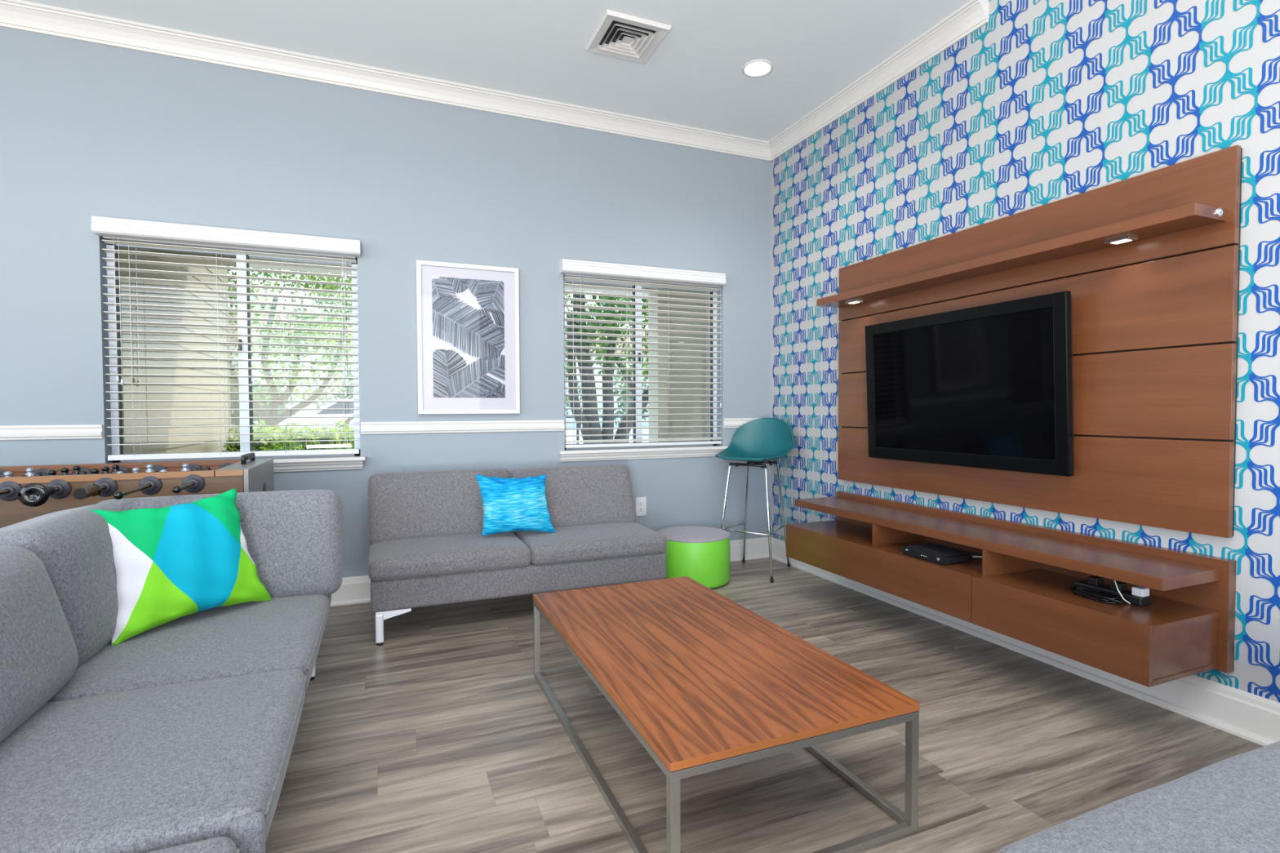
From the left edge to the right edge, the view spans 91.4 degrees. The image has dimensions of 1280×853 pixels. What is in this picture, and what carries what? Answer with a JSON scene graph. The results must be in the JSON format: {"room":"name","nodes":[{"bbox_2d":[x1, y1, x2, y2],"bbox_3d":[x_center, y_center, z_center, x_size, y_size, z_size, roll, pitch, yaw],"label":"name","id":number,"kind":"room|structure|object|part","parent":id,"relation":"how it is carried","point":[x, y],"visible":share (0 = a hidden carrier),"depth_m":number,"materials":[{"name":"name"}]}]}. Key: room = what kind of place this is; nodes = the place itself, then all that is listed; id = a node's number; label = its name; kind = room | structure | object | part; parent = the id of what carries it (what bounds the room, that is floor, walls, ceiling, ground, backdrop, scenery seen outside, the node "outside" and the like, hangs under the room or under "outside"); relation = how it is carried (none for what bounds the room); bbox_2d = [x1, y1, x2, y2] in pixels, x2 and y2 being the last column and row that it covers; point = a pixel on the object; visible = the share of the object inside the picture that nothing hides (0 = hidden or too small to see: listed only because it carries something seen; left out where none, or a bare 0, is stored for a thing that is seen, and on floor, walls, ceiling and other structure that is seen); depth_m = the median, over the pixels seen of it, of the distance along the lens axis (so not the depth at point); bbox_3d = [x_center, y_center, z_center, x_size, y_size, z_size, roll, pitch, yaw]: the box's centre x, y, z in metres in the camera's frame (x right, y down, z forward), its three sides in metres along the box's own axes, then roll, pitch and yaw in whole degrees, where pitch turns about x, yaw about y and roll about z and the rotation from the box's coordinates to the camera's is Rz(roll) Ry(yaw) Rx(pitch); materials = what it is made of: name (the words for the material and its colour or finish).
{"room":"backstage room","nodes":[
{"label":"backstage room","id":0,"kind":"room"},
{"bbox_2d":[118,247,231,454],"bbox_3d":[-3.690,-0.265,4.746,0.324,2.740,3.438,-1,2,-22],"label":"wall","id":1,"kind":"structure","parent":0,"point":[206,447],"depth_m":4.67,"materials":[{"name":"beige paint"}]},
{"bbox_2d":[118,271,123,433],"bbox_3d":[-2.975,-0.168,3.454,0.024,2.610,0.495,-1,2,-22],"label":"trim","id":2,"kind":"structure","parent":1,"relation":"attached to","point":[118,271],"depth_m":3.68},
{"bbox_2d":[156,250,650,295],"bbox_3d":[-1.498,-1.379,5.240,4.770,0.315,0.180,-1,2,-22],"label":"trim","id":3,"kind":"structure","parent":1,"relation":"attached to","point":[166,259],"depth_m":4.72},
{"bbox_2d":[0,26,771,577],"bbox_3d":[-2.762,-0.951,3.163,8.300,3.950,0.160,-1,2,-22],"label":"wall","id":4,"kind":"structure","parent":0,"point":[87,129],"depth_m":3.58,"materials":[{"name":"blue paint"}]},
{"bbox_2d":[0,424,103,439],"bbox_3d":[-4.555,0.053,2.351,4.040,0.068,0.024,-1,2,-22],"label":"trim","id":5,"kind":"structure","parent":4,"relation":"attached to","point":[87,431],"depth_m":3.04,"materials":[{"name":"white paint"}]},
{"bbox_2d":[106,239,365,471],"bbox_3d":[-2.168,-0.359,3.373,1.243,1.219,0.192,-1,2,-22],"label":"window","id":6,"kind":"structure","parent":4,"relation":"in","point":[344,461],"depth_m":3.42,"materials":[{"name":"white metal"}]},
{"bbox_2d":[91,215,360,460],"bbox_3d":[-2.136,-0.435,3.334,1.192,1.200,0.137,-1,2,-22],"label":"window blind","id":7,"kind":"object","parent":6,"relation":"attached to","point":[111,228],"visible":0.99,"depth_m":3.32,"materials":[{"name":"white plastic"}]},
{"bbox_3d":[-2.632,-0.586,3.135,0.014,0.720,0.013,-1,2,-22],"label":"pull cord","id":8,"kind":"part","parent":7,"relation":"part of","materials":[{"name":"white fabric"}]},
{"bbox_3d":[-2.615,-0.578,3.142,0.014,0.735,0.013,-1,2,-22],"label":"pull cord","id":9,"kind":"part","parent":7,"relation":"part of","materials":[{"name":"white fabric"}]},
{"bbox_3d":[-2.585,-0.382,3.196,0.002,1.070,0.056,0,2,-7],"label":"ladder cord","id":10,"kind":"part","parent":7,"relation":"part of","materials":[{"name":"white fabric"}]},
{"bbox_3d":[-2.238,-0.388,3.338,0.002,1.070,0.056,0,2,-7],"label":"ladder cord","id":11,"kind":"part","parent":7,"relation":"part of","materials":[{"name":"white fabric"}]},
{"bbox_3d":[-2.156,0.150,3.386,1.156,0.028,0.052,-1,2,-22],"label":"rail","id":12,"kind":"part","parent":7,"relation":"part of","materials":[{"name":"white plastic"}]},
{"bbox_3d":[-1.957,-0.392,3.454,0.002,1.070,0.056,0,2,-7],"label":"ladder cord","id":13,"kind":"part","parent":7,"relation":"part of","materials":[{"name":"white fabric"}]},
{"bbox_3d":[-1.687,-0.396,3.565,0.016,1.070,0.054,-1,2,-22],"label":"ladder cord","id":14,"kind":"part","parent":7,"relation":"part of","materials":[{"name":"white fabric"}]},
{"bbox_3d":[-1.670,-0.565,3.531,0.014,0.790,0.013,-1,2,-22],"label":"pull cord","id":15,"kind":"part","parent":7,"relation":"part of","materials":[{"name":"white fabric"}]},
{"bbox_3d":[-1.662,-0.900,3.526,0.014,0.120,0.013,-1,2,-22],"label":"pull cord","id":16,"kind":"part","parent":7,"relation":"part of","materials":[{"name":"white fabric"}]},
{"bbox_3d":[-2.157,0.191,3.367,1.243,0.022,0.147,-1,2,-22],"label":"sill","id":17,"kind":"part","parent":6,"relation":"part of","materials":[{"name":"white paint"}]},
{"bbox_2d":[0,0,771,161],"bbox_3d":[-2.720,-1.941,3.026,8.000,0.103,0.078,-1,2,-22],"label":"trim","id":18,"kind":"structure","parent":4,"relation":"attached to","point":[20,15],"depth_m":3.47,"materials":[{"name":"white paint"}]},
{"bbox_2d":[360,420,564,434],"bbox_3d":[-1.042,0.001,3.795,1.197,0.068,0.024,-1,2,-22],"label":"trim","id":19,"kind":"structure","parent":4,"relation":"attached to","point":[413,427],"depth_m":3.77,"materials":[{"name":"white paint"}]},
{"bbox_2d":[416,259,519,413],"bbox_3d":[-1.032,-0.527,3.780,0.598,0.900,0.032,-1,2,-22],"label":"framed print","id":20,"kind":"object","parent":4,"relation":"attached to","point":[468,315],"visible":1,"depth_m":3.77,"materials":[{"name":"white paper"}]},
{"bbox_2d":[431,275,505,397],"bbox_3d":[-1.032,-0.533,3.774,0.422,0.716,0.006,-1,2,-22],"label":"artwork","id":21,"kind":"object","parent":20,"relation":"attached to","point":[468,312],"depth_m":3.77,"materials":[{"name":"paper"}]},
{"bbox_2d":[329,537,768,606],"bbox_3d":[-2.719,0.952,3.125,8.000,0.148,0.032,-1,2,-22],"label":"baseboard","id":22,"kind":"structure","parent":4,"relation":"attached to","point":[354,589],"depth_m":3.60,"materials":[{"name":"white paint"}]},
{"bbox_2d":[635,497,646,515],"bbox_3d":[0.007,0.545,4.249,0.077,0.128,0.009,-1,2,-22],"label":"wall outlet","id":23,"kind":"object","parent":4,"relation":"attached to","point":[641,502],"visible":0.94,"depth_m":4.25,"materials":[{"name":"white plastic"}]},
{"bbox_2d":[558,275,728,462],"bbox_3d":[0.030,-0.392,4.277,1.243,1.219,0.192,-1,2,-22],"label":"window","id":24,"kind":"structure","parent":4,"relation":"in","point":[580,454],"depth_m":4.30,"materials":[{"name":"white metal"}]},
{"bbox_2d":[559,258,726,448],"bbox_3d":[0.041,-0.467,4.229,1.190,1.200,0.137,-1,2,-22],"label":"window blind","id":25,"kind":"object","parent":24,"relation":"attached to","point":[581,269],"visible":0.91,"depth_m":4.23,"materials":[{"name":"white plastic"}]},
{"bbox_3d":[-0.435,-0.414,4.080,0.002,1.070,0.056,0,2,-7],"label":"ladder cord","id":26,"kind":"part","parent":25,"relation":"part of","materials":[{"name":"white fabric"}]},
{"bbox_3d":[-0.382,-0.484,4.063,0.014,0.990,0.013,-1,2,-22],"label":"pull cord","id":27,"kind":"part","parent":25,"relation":"part of","materials":[{"name":"white fabric"}]},
{"bbox_3d":[-0.089,-0.419,4.222,0.002,1.070,0.056,0,2,-7],"label":"ladder cord","id":28,"kind":"part","parent":25,"relation":"part of","materials":[{"name":"white fabric"}]},
{"bbox_3d":[0.043,0.122,4.290,1.156,0.020,0.052,-1,2,-22],"label":"rail","id":29,"kind":"part","parent":25,"relation":"part of","materials":[{"name":"white plastic"}]},
{"bbox_3d":[0.198,-0.423,4.340,0.002,1.070,0.056,0,2,-7],"label":"ladder cord","id":30,"kind":"part","parent":25,"relation":"part of","materials":[{"name":"white fabric"}]},
{"bbox_3d":[0.041,0.158,4.271,1.243,0.022,0.147,-1,2,-22],"label":"sill","id":31,"kind":"part","parent":24,"relation":"part of","materials":[{"name":"white paint"}]},
{"bbox_2d":[723,417,760,427],"bbox_3d":[0.789,-0.026,4.548,0.403,0.068,0.024,-1,2,-22],"label":"trim","id":32,"kind":"structure","parent":4,"relation":"attached to","point":[727,423],"depth_m":4.50,"materials":[{"name":"white paint"}]},
{"bbox_2d":[22,0,970,141],"bbox_3d":[-1.120,-2.418,-0.883,8.300,1.050,8.800,-1,2,-22],"label":"ceiling","id":33,"kind":"structure","parent":0,"point":[695,77],"depth_m":3.25,"materials":[{"name":"paint"}]},
{"bbox_2d":[585,8,671,63],"bbox_3d":[-0.066,-1.994,3.216,0.344,0.027,0.344,-1,2,-22],"label":"ceiling vent","id":34,"kind":"object","parent":33,"relation":"in","point":[617,34],"visible":1,"depth_m":3.19,"materials":[{"name":"white metal"}]},
{"bbox_2d":[742,59,773,76],"bbox_3d":[0.661,-2.014,3.514,0.174,0.008,0.174,-1,2,-22],"label":"recessed light","id":35,"kind":"object","parent":33,"relation":"in","point":[756,68],"visible":1,"depth_m":3.51,"materials":[{"name":"white paint"}]},
{"bbox_2d":[666,289,709,441],"bbox_3d":[0.721,-0.296,5.306,0.559,2.740,1.118,-1,2,-22],"label":"wall","id":36,"kind":"structure","parent":0,"point":[682,309],"depth_m":5.31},
{"bbox_2d":[648,288,667,441],"bbox_3d":[0.444,-0.177,5.919,0.695,2.470,0.220,-1,2,-22],"label":"trim","id":37,"kind":"structure","parent":36,"relation":"attached to","point":[656,301],"depth_m":5.71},
{"bbox_2d":[265,557,1263,852],"bbox_3d":[-0.999,1.172,-0.655,8.300,0.100,8.660,-1,2,-22],"label":"floor","id":38,"kind":"structure","parent":0,"point":[442,735],"depth_m":2.00,"materials":[{"name":"wood"}]},
{"bbox_2d":[0,453,274,528],"bbox_3d":[-2.346,0.590,2.592,1.363,0.898,1.260,-1,2,-22],"label":"foosball table","id":39,"kind":"object","parent":38,"relation":"on","point":[27,492],"visible":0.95,"depth_m":2.44,"materials":[{"name":"brown wood"}]},
{"bbox_3d":[-2.396,0.229,2.511,0.016,0.016,0.996,-1,2,-22],"label":"rod","id":40,"kind":"part","parent":39,"relation":"part of","materials":[{"name":"metal"}]},
{"bbox_3d":[-2.124,0.236,2.218,0.084,0.084,0.129,-1,2,-22],"label":"handle","id":41,"kind":"part","parent":39,"relation":"part of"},
{"bbox_3d":[-1.980,0.235,2.237,0.048,0.048,0.118,-1,2,-22],"label":"handle","id":42,"kind":"part","parent":39,"relation":"part of","materials":[{"name":"brown wood"}]},
{"bbox_3d":[-2.472,0.286,2.873,1.328,0.181,0.030,-1,2,-22],"label":"panel","id":43,"kind":"part","parent":39,"relation":"part of","materials":[{"name":"brown wood"}]},
{"bbox_3d":[-2.520,0.184,2.851,1.237,0.024,0.042,-1,2,-22],"label":"rail","id":44,"kind":"part","parent":39,"relation":"part of","materials":[{"name":"brown wood"}]},
{"bbox_3d":[-2.247,0.197,2.317,1.336,0.024,0.042,-1,2,-22],"label":"rail","id":45,"kind":"part","parent":39,"relation":"part of","materials":[{"name":"brown wood"}]},
{"bbox_3d":[-2.245,0.300,2.320,1.328,0.181,0.030,-1,2,-22],"label":"panel","id":46,"kind":"part","parent":39,"relation":"part of","materials":[{"name":"brown wood"}]},
{"bbox_3d":[-2.144,0.224,2.636,0.016,0.016,0.956,-1,2,-22],"label":"rod","id":47,"kind":"part","parent":39,"relation":"part of","materials":[{"name":"metal"}]},
{"bbox_3d":[-2.030,0.222,2.727,0.016,0.016,1.234,-1,2,-22],"label":"rod","id":48,"kind":"part","parent":39,"relation":"part of","materials":[{"name":"metal"}]},
{"bbox_3d":[-1.919,0.218,2.825,0.016,0.016,1.137,-1,2,-22],"label":"rod","id":49,"kind":"part","parent":39,"relation":"part of","materials":[{"name":"metal"}]},
{"bbox_2d":[240,453,255,464],"bbox_3d":[-1.834,0.148,2.924,0.028,0.037,0.261,-1,2,-22],"label":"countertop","id":50,"kind":"structure","parent":39,"relation":"on","point":[251,456],"depth_m":2.85,"materials":[{"name":"black plastic"}]},
{"bbox_2d":[263,481,266,491],"bbox_3d":[-1.742,0.293,2.900,0.002,0.076,0.068,-1,2,-22],"label":"cup","id":51,"kind":"object","parent":39,"relation":"on","point":[264,482],"depth_m":2.90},
{"bbox_2d":[0,489,342,852],"bbox_3d":[-1.196,0.684,0.896,1.228,0.793,3.301,-1,2,-22],"label":"sectional sofa","id":52,"kind":"object","parent":38,"relation":"on","point":[177,735],"visible":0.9,"depth_m":1.47,"materials":[{"name":"grey fabric"}]},
{"bbox_2d":[0,545,78,742],"bbox_3d":[-1.515,0.526,1.236,0.426,0.445,0.840,-1,2,-22],"label":"cushion","id":53,"kind":"object","parent":52,"relation":"on","point":[39,627],"depth_m":1.46,"materials":[{"name":"grey fabric"}]},
{"bbox_2d":[0,504,120,666],"bbox_3d":[-1.745,0.481,1.879,0.309,0.437,0.587,-1,2,-22],"label":"cushion","id":54,"kind":"object","parent":52,"relation":"on","point":[74,546],"depth_m":1.75,"materials":[{"name":"grey fabric"}]},
{"bbox_2d":[0,668,305,852],"bbox_3d":[-1.317,0.731,1.218,1.120,0.126,0.703,-1,2,-22],"label":"seat cushion","id":55,"kind":"object","parent":52,"relation":"on","point":[156,766],"depth_m":1.24,"materials":[{"name":"grey fabric"}]},
{"bbox_2d":[90,488,271,646],"bbox_3d":[-1.542,0.440,2.113,0.241,0.415,0.490,1,2,28],"label":"throw pillow","id":56,"kind":"object","parent":52,"relation":"on","point":[172,562],"visible":0.97,"depth_m":2.04,"materials":[{"name":"multicoloured fabric"}]},
{"bbox_2d":[46,594,331,702],"bbox_3d":[-1.628,0.712,1.974,1.120,0.126,0.958,-1,2,-22],"label":"seat cushion","id":57,"kind":"object","parent":52,"relation":"on","point":[283,632],"depth_m":1.84,"materials":[{"name":"grey fabric"}]},
{"bbox_2d":[146,836,236,852],"bbox_3d":[-1.051,0.755,0.533,1.090,0.114,0.763,-1,2,-22],"label":"seat cushion","id":58,"kind":"object","parent":52,"relation":"on","point":[154,844],"depth_m":1.05,"materials":[{"name":"grey fabric"}]},
{"bbox_2d":[96,489,342,598],"bbox_3d":[-1.579,0.470,2.377,0.804,0.431,0.260,-1,2,-22],"label":"cushion","id":59,"kind":"object","parent":52,"relation":"on","point":[294,539],"depth_m":2.38,"materials":[{"name":"grey fabric"}]},
{"bbox_3d":[-1.351,0.953,2.559,0.036,0.166,0.032,-1,2,-22],"label":"leg","id":60,"kind":"part","parent":52,"relation":"part of","materials":[{"name":"silver metal"}]},
{"bbox_2d":[367,464,666,645],"bbox_3d":[-0.681,0.629,3.480,1.536,0.759,0.711,-1,2,-22],"label":"loveseat","id":61,"kind":"object","parent":38,"relation":"on","point":[428,547],"visible":0.91,"depth_m":3.33,"materials":[{"name":"grey fabric"}]},
{"bbox_3d":[-1.166,0.946,2.954,0.158,0.158,0.032,-1,2,-22],"label":"leg","id":62,"kind":"part","parent":61,"relation":"part of","materials":[{"name":"silver metal"}]},
{"bbox_2d":[367,468,515,545],"bbox_3d":[-1.105,0.452,3.513,0.782,0.405,0.272,-1,2,-22],"label":"cushion","id":63,"kind":"object","parent":61,"relation":"on","point":[418,504],"depth_m":3.40,"materials":[{"name":"grey fabric"}]},
{"bbox_2d":[368,532,530,581],"bbox_3d":[-1.012,0.660,3.294,0.767,0.129,0.617,-1,2,-22],"label":"seat cushion","id":64,"kind":"object","parent":61,"relation":"on","point":[437,556],"depth_m":3.08,"materials":[{"name":"grey fabric"}]},
{"bbox_2d":[475,475,555,536],"bbox_3d":[-0.677,0.426,3.419,0.423,0.337,0.154,-1,2,-22],"label":"throw pillow","id":65,"kind":"object","parent":61,"relation":"on","point":[509,504],"visible":1,"depth_m":3.37,"materials":[{"name":"blue fabric"}]},
{"bbox_2d":[510,464,636,533],"bbox_3d":[-0.407,0.444,3.799,0.766,0.401,0.270,-1,2,-22],"label":"cushion","id":66,"kind":"object","parent":61,"relation":"on","point":[580,495],"depth_m":3.75,"materials":[{"name":"grey fabric"}]},
{"bbox_2d":[514,522,666,565],"bbox_3d":[-0.307,0.650,3.584,0.766,0.129,0.617,-1,2,-22],"label":"seat cushion","id":67,"kind":"object","parent":61,"relation":"on","point":[572,544],"depth_m":3.36,"materials":[{"name":"grey fabric"}]},
{"bbox_2d":[657,525,730,588],"bbox_3d":[0.339,0.831,4.000,0.477,0.320,0.477,-1,2,-22],"label":"pouf","id":68,"kind":"object","parent":38,"relation":"on","point":[701,554],"visible":0.76,"depth_m":3.80,"materials":[{"name":"plastic"}]},
{"bbox_2d":[533,576,919,852],"bbox_3d":[0.141,0.873,2.099,0.711,0.340,1.335,-1,2,-22],"label":"coffee table","id":69,"kind":"object","parent":38,"relation":"on","point":[704,682],"visible":1,"depth_m":1.75,"materials":[{"name":"brown wood"}]},
{"bbox_3d":[-0.425,0.873,2.575,0.023,0.278,0.023,-1,2,-22],"label":"leg","id":70,"kind":"part","parent":69,"relation":"part of","materials":[{"name":"metal"}]},
{"bbox_3d":[0.073,0.904,1.364,0.023,0.278,0.023,-1,2,-22],"label":"leg","id":71,"kind":"part","parent":69,"relation":"part of","materials":[{"name":"metal"}]},
{"bbox_3d":[0.707,0.895,1.625,0.023,0.278,0.023,-1,2,-22],"label":"leg","id":72,"kind":"part","parent":69,"relation":"part of","materials":[{"name":"metal"}]},
{"bbox_2d":[715,417,794,582],"bbox_3d":[0.786,0.462,4.247,0.468,1.041,0.488,1,2,34],"label":"bar stool","id":73,"kind":"object","parent":38,"relation":"on","point":[757,442],"visible":0.97,"depth_m":4.35,"materials":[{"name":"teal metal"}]},
{"bbox_3d":[0.558,0.615,4.211,0.115,0.716,0.017,0,2,-9],"label":"leg","id":74,"kind":"part","parent":73,"relation":"part of","materials":[{"name":"silver metal"}]},
{"bbox_3d":[0.749,0.609,4.427,0.017,0.715,0.097,0,2,-10],"label":"leg","id":75,"kind":"part","parent":73,"relation":"part of","materials":[{"name":"silver metal"}]},
{"bbox_3d":[0.827,0.620,4.011,0.017,0.716,0.121,-1,2,-11],"label":"leg","id":76,"kind":"part","parent":73,"relation":"part of","materials":[{"name":"silver metal"}]},
{"bbox_3d":[0.993,0.611,4.331,0.116,0.716,0.017,-1,2,-22],"label":"leg","id":77,"kind":"part","parent":73,"relation":"part of","materials":[{"name":"silver metal"}]},
{"bbox_2d":[997,741,1279,852],"bbox_3d":[1.258,0.860,0.734,2.268,0.432,1.025,-1,2,-22],"label":"sofa","id":78,"kind":"object","parent":38,"relation":"on","point":[1231,805],"visible":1,"depth_m":1.02,"materials":[{"name":"grey fabric"}]},
{"bbox_2d":[770,0,1279,702],"bbox_3d":[2.681,-0.902,0.639,0.152,3.950,8.650,-1,2,-22],"label":"wall","id":79,"kind":"structure","parent":0,"point":[1046,101],"depth_m":2.69,"materials":[{"name":"paper"}]},
{"bbox_2d":[768,0,989,160],"bbox_3d":[1.266,-1.975,3.745,0.078,0.103,1.780,-1,2,-22],"label":"trim","id":80,"kind":"structure","parent":79,"relation":"attached to","point":[972,15],"depth_m":3.46,"materials":[{"name":"white paint"}]},
{"bbox_2d":[786,491,1236,687],"bbox_3d":[1.442,0.621,2.940,0.431,0.379,1.965,-1,2,-22],"label":"media console","id":81,"kind":"object","parent":79,"relation":"attached to","point":[1021,582],"depth_m":2.38,"materials":[{"name":"brown wood"}]},
{"bbox_2d":[902,542,972,564],"bbox_3d":[1.370,0.588,2.887,0.178,0.042,0.236,-1,2,-22],"label":"cable box","id":82,"kind":"object","parent":81,"relation":"in","point":[935,553],"visible":1,"depth_m":2.83,"materials":[{"name":"black plastic"}]},
{"bbox_2d":[795,496,1221,591],"bbox_3d":[1.451,0.480,2.940,0.326,0.040,1.923,-1,2,-22],"label":"shelf","id":83,"kind":"object","parent":81,"relation":"attached to","point":[1162,571],"depth_m":2.51,"materials":[{"name":"brown wood"}]},
{"bbox_3d":[1.650,0.611,2.259,0.056,0.029,0.184,-1,2,-22],"label":"power cord","id":84,"kind":"part","parent":81,"relation":"part of","materials":[{"name":"black plastic"}]},
{"bbox_3d":[1.689,0.595,2.271,0.138,0.061,0.230,-1,2,-22],"label":"power strip","id":85,"kind":"part","parent":81,"relation":"part of","materials":[{"name":"black plastic"}]},
{"bbox_2d":[1112,580,1130,604],"bbox_3d":[1.703,0.585,2.218,0.026,0.077,0.064,-1,2,-13],"label":"cord","id":86,"kind":"object","parent":81,"relation":"hanging from","point":[1114,581],"visible":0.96,"depth_m":2.21,"materials":[{"name":"beige plastic"}]},
{"bbox_3d":[1.794,0.728,2.059,0.369,0.156,0.015,-1,2,-22],"label":"panel","id":87,"kind":"part","parent":81,"relation":"part of","materials":[{"name":"brown wood"}]},
{"bbox_2d":[770,537,1279,746],"bbox_3d":[2.577,0.997,0.726,0.032,0.148,8.500,-1,2,-22],"label":"baseboard","id":88,"kind":"structure","parent":79,"relation":"attached to","point":[1252,717],"depth_m":2.28,"materials":[{"name":"white paint"}]},
{"bbox_2d":[816,144,1242,537],"bbox_3d":[1.539,-0.300,2.953,0.217,1.306,1.948,-1,2,-22],"label":"wall panel","id":89,"kind":"object","parent":79,"relation":"attached to","point":[1148,263],"visible":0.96,"depth_m":2.40,"materials":[{"name":"brown wood"}]},
{"bbox_2d":[845,299,862,304],"bbox_3d":[1.243,-0.723,3.627,0.055,0.010,0.084,-1,2,-22],"label":"light","id":90,"kind":"object","parent":89,"relation":"attached to","point":[852,301],"depth_m":3.61,"materials":[{"name":"silver metal"}]},
{"bbox_2d":[865,290,1074,476],"bbox_3d":[1.521,-0.183,3.020,0.096,0.742,1.122,-1,2,-22],"label":"television","id":91,"kind":"object","parent":89,"relation":"attached to","point":[990,386],"visible":1,"depth_m":2.87,"materials":[{"name":"black plastic"}]},
{"bbox_2d":[816,202,1226,307],"bbox_3d":[1.517,-0.729,2.939,0.179,0.040,1.911,-1,2,-22],"label":"display shelf","id":92,"kind":"object","parent":89,"relation":"attached to","point":[1193,218],"depth_m":2.53,"materials":[{"name":"brown wood"}]},
{"bbox_2d":[1104,235,1137,244],"bbox_3d":[1.784,-0.689,2.314,0.055,0.010,0.084,-1,2,-22],"label":"light","id":93,"kind":"object","parent":89,"relation":"attached to","point":[1122,239],"depth_m":2.30,"materials":[{"name":"silver metal"}]},
{"label":"outside","id":94,"kind":"structure","parent":0,"visible":0},
{"bbox_2d":[231,426,648,444],"bbox_3d":[-16.178,0.178,46.346,120.000,0.150,89.840,-1,2,-22],"label":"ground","id":95,"kind":"structure","parent":94,"point":[644,430],"depth_m":32.72,"materials":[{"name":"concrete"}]},
{"bbox_2d":[229,377,302,427],"bbox_3d":[-17.637,-0.952,25.045,7.437,3.274,3.195,-1,2,-22],"label":"tree","id":96,"kind":"object","parent":95,"relation":"on","point":[233,397],"visible":0.09,"depth_m":25.31,"materials":[{"name":"green plant"}]},
{"bbox_2d":[222,417,354,452],"bbox_3d":[-2.872,0.533,6.051,2.031,1.228,0.691,-1,2,-22],"label":"clipped hedge","id":97,"kind":"object","parent":95,"relation":"on","point":[286,446],"visible":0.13,"depth_m":5.80,"materials":[{"name":"green plant"}]},
{"bbox_2d":[226,266,353,436],"bbox_3d":[-4.118,-0.782,7.981,2.755,3.780,2.612,0,2,5],"label":"tree","id":98,"kind":"object","parent":95,"relation":"on","point":[262,413],"visible":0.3,"depth_m":7.79,"materials":[{"name":"green plant"}]},
{"bbox_2d":[274,399,354,435],"bbox_3d":[-8.595,-0.026,19.088,5.200,1.680,1.800,-1,2,-22],"label":"parked car","id":99,"kind":"object","parent":95,"relation":"on","point":[333,405],"visible":0.02,"depth_m":18.04,"materials":[{"name":"white paint"}]},
{"bbox_2d":[309,365,353,410],"bbox_3d":[-9.824,-1.327,29.376,10.173,4.408,3.162,-1,2,-22],"label":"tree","id":100,"kind":"object","parent":95,"relation":"on","point":[350,389],"visible":0.03,"depth_m":27.56,"materials":[{"name":"green plant"}]},
{"bbox_2d":[227,311,648,432],"bbox_3d":[-11.702,-3.801,45.837,62.000,7.800,8.000,-1,2,-22],"label":"building","id":101,"kind":"structure","parent":95,"relation":"on","point":[302,412],"depth_m":39.20,"materials":[{"name":"beige tile"}]},
{"bbox_2d":[565,377,582,414],"bbox_3d":[-6.025,-1.677,34.188,6.350,4.144,3.114,-1,2,-22],"label":"tree","id":102,"kind":"object","parent":95,"relation":"on","point":[580,390],"visible":0.02,"depth_m":34.67,"materials":[{"name":"green plant"}]},
{"bbox_2d":[564,289,648,444],"bbox_3d":[-0.171,-0.925,8.711,3.512,4.002,2.809,-1,2,-22],"label":"tree","id":103,"kind":"object","parent":95,"relation":"on","point":[626,431],"visible":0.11,"depth_m":8.60,"materials":[{"name":"green plant"}]},
{"bbox_3d":[-0.173,-1.605,8.694,3.506,2.642,2.805,-1,2,-22],"label":"crown","id":104,"kind":"part","parent":103,"relation":"part of","materials":[{"name":"green plant"}]},
{"bbox_2d":[565,416,648,444],"bbox_3d":[1.842,0.173,20.144,14.460,1.150,0.060,-1,2,-22],"label":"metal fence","id":105,"kind":"object","parent":95,"relation":"on","point":[577,426],"visible":0.02,"depth_m":18.61,"materials":[{"name":"grey metal"}]},
{"bbox_3d":[-1.857,0.227,18.622,0.060,1.150,0.060,-1,2,-22],"label":"post","id":106,"kind":"part","parent":105,"relation":"part of","materials":[{"name":"grey metal"}]},
{"bbox_3d":[1.842,0.098,20.142,14.400,0.900,0.030,-1,2,-22],"label":"rail","id":107,"kind":"part","parent":105,"relation":"part of","materials":[{"name":"grey metal"}]},
{"bbox_2d":[599,369,648,425],"bbox_3d":[2.544,-1.578,33.390,9.716,3.928,3.162,-1,2,-22],"label":"tree","id":108,"kind":"object","parent":95,"relation":"on","point":[615,392],"visible":0.04,"depth_m":32.00,"materials":[{"name":"green plant"}]}
]}

